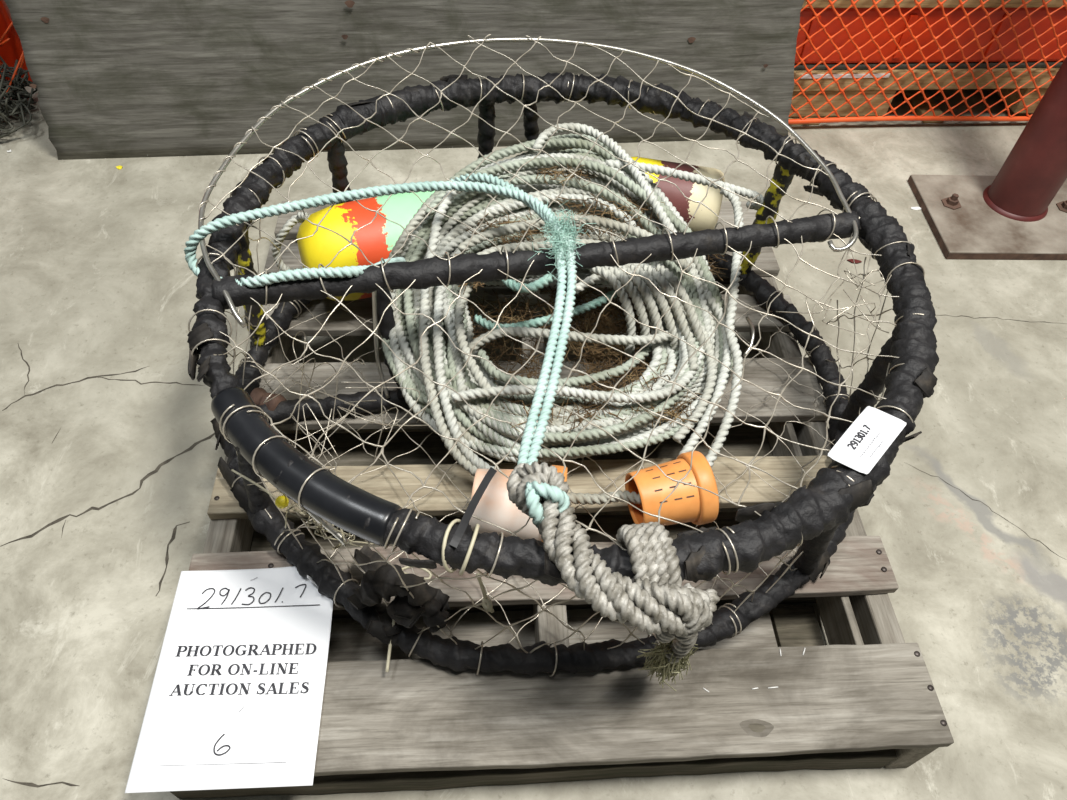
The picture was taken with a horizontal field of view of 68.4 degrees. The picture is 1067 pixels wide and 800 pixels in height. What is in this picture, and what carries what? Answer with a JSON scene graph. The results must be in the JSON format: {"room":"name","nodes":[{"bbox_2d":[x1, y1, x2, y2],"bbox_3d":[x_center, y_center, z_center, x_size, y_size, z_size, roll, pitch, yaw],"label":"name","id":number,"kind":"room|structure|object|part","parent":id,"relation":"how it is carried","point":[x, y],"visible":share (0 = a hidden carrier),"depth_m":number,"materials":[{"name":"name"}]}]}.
{"room":"warehouse","nodes":[
{"label":"warehouse","id":0,"kind":"room"},
{"bbox_2d":[0,86,1066,799],"bbox_3d":[0.226,-0.390,1.882,6.800,0.080,5.400,4,51,0],"label":"floor","id":1,"kind":"structure","parent":0,"point":[109,459],"depth_m":1.42,"materials":[{"name":"concrete"}]},
{"bbox_2d":[0,0,32,81],"bbox_3d":[-1.635,-1.117,2.042,0.610,0.430,0.390,-3,51,-5],"label":"plastic crate","id":2,"kind":"object","parent":1,"relation":"on","point":[11,51],"visible":0.05,"depth_m":2.03,"materials":[{"name":"orange plastic"}]},
{"bbox_2d":[0,22,37,138],"bbox_3d":[-1.404,-0.821,1.925,0.458,0.254,0.341,4,51,0],"label":"heap","id":3,"kind":"object","parent":1,"relation":"on","point":[13,87],"visible":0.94,"depth_m":1.95,"materials":[{"name":"black netting"},{"name":"orange twine"}]},
{"bbox_2d":[4,0,803,159],"bbox_3d":[-0.221,-0.989,1.650,1.858,1.000,0.086,-4,51,-6],"label":"plywood sheet","id":4,"kind":"object","parent":1,"relation":"on","point":[112,78],"visible":0.72,"depth_m":1.84,"materials":[{"name":"grey wood"}]},
{"bbox_2d":[788,0,1066,123],"bbox_3d":[1.167,-0.948,1.936,1.146,0.588,0.020,-3,51,-5],"label":"netting","id":5,"kind":"object","parent":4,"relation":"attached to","point":[805,120],"visible":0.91,"depth_m":2.02,"materials":[{"name":"orange plastic"}]},
{"bbox_2d":[169,201,953,798],"bbox_3d":[0.003,0.051,1.375,1.023,0.132,1.129,-1,51,-4],"label":"pallet","id":6,"kind":"object","parent":1,"relation":"on","point":[866,698],"visible":0.52,"depth_m":1.08,"materials":[{"name":"beige wood"}]},
{"bbox_2d":[125,566,332,792],"bbox_3d":[-0.380,0.342,1.013,0.219,0.033,0.287,-1,51,-4],"label":"sheet","id":7,"kind":"object","parent":6,"relation":"on","point":[235,701],"visible":0.97,"depth_m":1.01,"materials":[{"name":"white paper"}]},
{"bbox_2d":[187,34,938,676],"bbox_3d":[0.037,-0.134,1.193,1.035,0.396,1.028,-32,59,-25],"label":"pot","id":8,"kind":"object","parent":6,"relation":"on","point":[816,518],"visible":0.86,"depth_m":1.08,"materials":[{"name":"black rubber"}]},
{"bbox_2d":[271,190,434,300],"bbox_3d":[-0.254,-0.278,1.399,0.406,0.168,0.168,-15,53,-15],"label":"buoy","id":9,"kind":"object","parent":8,"relation":"in","point":[376,240],"visible":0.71,"depth_m":1.31,"materials":[{"name":"yellow paint"}]},
{"bbox_3d":[-0.244,-0.090,1.235,0.016,0.183,0.085,-5,52,-7],"label":"trigger rod","id":10,"kind":"part","parent":8,"relation":"part of","materials":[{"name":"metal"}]},
{"bbox_3d":[-0.226,-0.105,1.250,0.039,0.196,0.135,-12,53,-12],"label":"tunnel frame","id":11,"kind":"part","parent":8,"relation":"part of","materials":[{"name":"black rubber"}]},
{"bbox_2d":[184,172,616,464],"bbox_3d":[-0.189,-0.130,1.151,0.573,0.290,0.586,15,52,9],"label":"rope","id":12,"kind":"object","parent":8,"relation":"on","point":[564,244],"visible":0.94,"depth_m":1.07,"materials":[{"name":"teal fabric"}]},
{"bbox_2d":[469,465,567,542],"bbox_3d":[-0.021,0.146,1.092,0.125,0.121,0.121,6,51,2],"label":"jar","id":13,"kind":"object","parent":8,"relation":"in","point":[495,507],"visible":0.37,"depth_m":1.05,"materials":[{"name":"beige plastic"}]},
{"bbox_2d":[567,490,641,504],"bbox_3d":[0.087,0.139,1.128,0.145,0.044,0.031,4,51,0],"label":"rope","id":14,"kind":"object","parent":13,"relation":"attached to","point":[575,498],"visible":0.64,"depth_m":1.13,"materials":[{"name":"grey fabric"}]},
{"bbox_3d":[-0.024,-0.416,1.218,0.942,0.085,0.463,-8,52,-9],"label":"lid","id":15,"kind":"part","parent":8,"relation":"part of","materials":[{"name":"silver metal"}]},
{"bbox_2d":[381,123,763,475],"bbox_3d":[0.075,-0.176,1.275,0.651,0.258,0.609,4,51,0],"label":"coiled rope","id":16,"kind":"object","parent":8,"relation":"in","point":[475,383],"visible":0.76,"depth_m":1.24,"materials":[{"name":"white fabric"}]},
{"bbox_2d":[446,158,727,444],"bbox_3d":[0.087,-0.152,1.269,0.492,0.273,0.455,4,51,0],"label":"seaweed","id":17,"kind":"object","parent":8,"relation":"in","point":[604,321],"visible":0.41,"depth_m":1.30,"materials":[{"name":"brown plant"}]},
{"bbox_2d":[506,461,719,690],"bbox_3d":[0.070,0.235,0.896,0.262,0.328,0.135,20,53,13],"label":"rope","id":18,"kind":"object","parent":8,"relation":"attached to","point":[657,602],"visible":1,"depth_m":0.79,"materials":[{"name":"grey fabric"}]},
{"bbox_2d":[625,451,718,525],"bbox_3d":[0.193,0.132,1.116,0.109,0.105,0.104,-9,52,-10],"label":"jar","id":19,"kind":"object","parent":8,"relation":"in","point":[698,506],"visible":0.88,"depth_m":1.08,"materials":[{"name":"orange plastic"}]},
{"bbox_2d":[631,157,724,231],"bbox_3d":[0.241,-0.396,1.536,0.240,0.140,0.140,10,51,5],"label":"buoy","id":20,"kind":"object","parent":8,"relation":"in","point":[704,218],"visible":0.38,"depth_m":1.47,"materials":[{"name":"beige paint"}]},
{"bbox_3d":[0.372,-0.112,1.356,0.016,0.025,0.086,10,51,5],"label":"trigger rod","id":21,"kind":"part","parent":8,"relation":"part of","materials":[{"name":"metal"}]},
{"bbox_2d":[828,406,905,473],"bbox_3d":[0.387,0.043,0.907,0.047,0.006,0.109,36,58,24],"label":"lot tag","id":22,"kind":"object","parent":8,"relation":"on","point":[874,430],"visible":1,"depth_m":0.90,"materials":[{"name":"white paper"}]},
{"bbox_2d":[861,432,882,456],"bbox_3d":[0.390,0.053,0.899,0.011,0.002,0.047,36,58,24],"label":"print","id":23,"kind":"object","parent":22,"relation":"on","point":[871,442],"depth_m":0.90,"materials":[{"name":"grey"}]},
{"bbox_2d":[788,68,1058,124],"bbox_3d":[1.123,-1.201,2.437,1.210,0.152,0.993,-3,51,-5],"label":"wooden pallet","id":24,"kind":"object","parent":1,"relation":"on","point":[832,90],"depth_m":2.09,"materials":[{"name":"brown wood"}]},
{"bbox_3d":[0.811,-0.842,2.041,0.240,0.010,0.002,-3,51,-5],"label":"paper strip","id":25,"kind":"part","parent":24,"relation":"part of","materials":[{"name":"white paper"}]},
{"bbox_2d":[794,7,1066,69],"bbox_3d":[1.129,-1.307,2.320,1.200,0.162,0.981,-3,51,-5],"label":"barrier","id":26,"kind":"object","parent":24,"relation":"on","point":[850,15],"visible":0.59,"depth_m":2.00,"materials":[{"name":"orange plastic"}]},
{"bbox_2d":[802,0,1066,7],"bbox_3d":[1.176,-1.021,1.967,1.210,0.029,0.104,-3,51,-5],"label":"plank","id":27,"kind":"object","parent":26,"relation":"on","point":[818,3],"visible":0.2,"depth_m":1.92,"materials":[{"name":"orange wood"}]},
{"bbox_2d":[908,57,1066,259],"bbox_3d":[1.200,-0.984,1.255,0.433,1.722,0.301,0,51,-3],"label":"steel column","id":28,"kind":"structure","parent":1,"relation":"on","point":[1020,212],"depth_m":1.85,"materials":[{"name":"metal"}]},
{"bbox_3d":[1.165,-0.450,1.915,0.432,0.021,0.300,0,51,-3],"label":"plate","id":29,"kind":"part","parent":28,"relation":"part of","materials":[{"name":"grey metal"}]}
]}

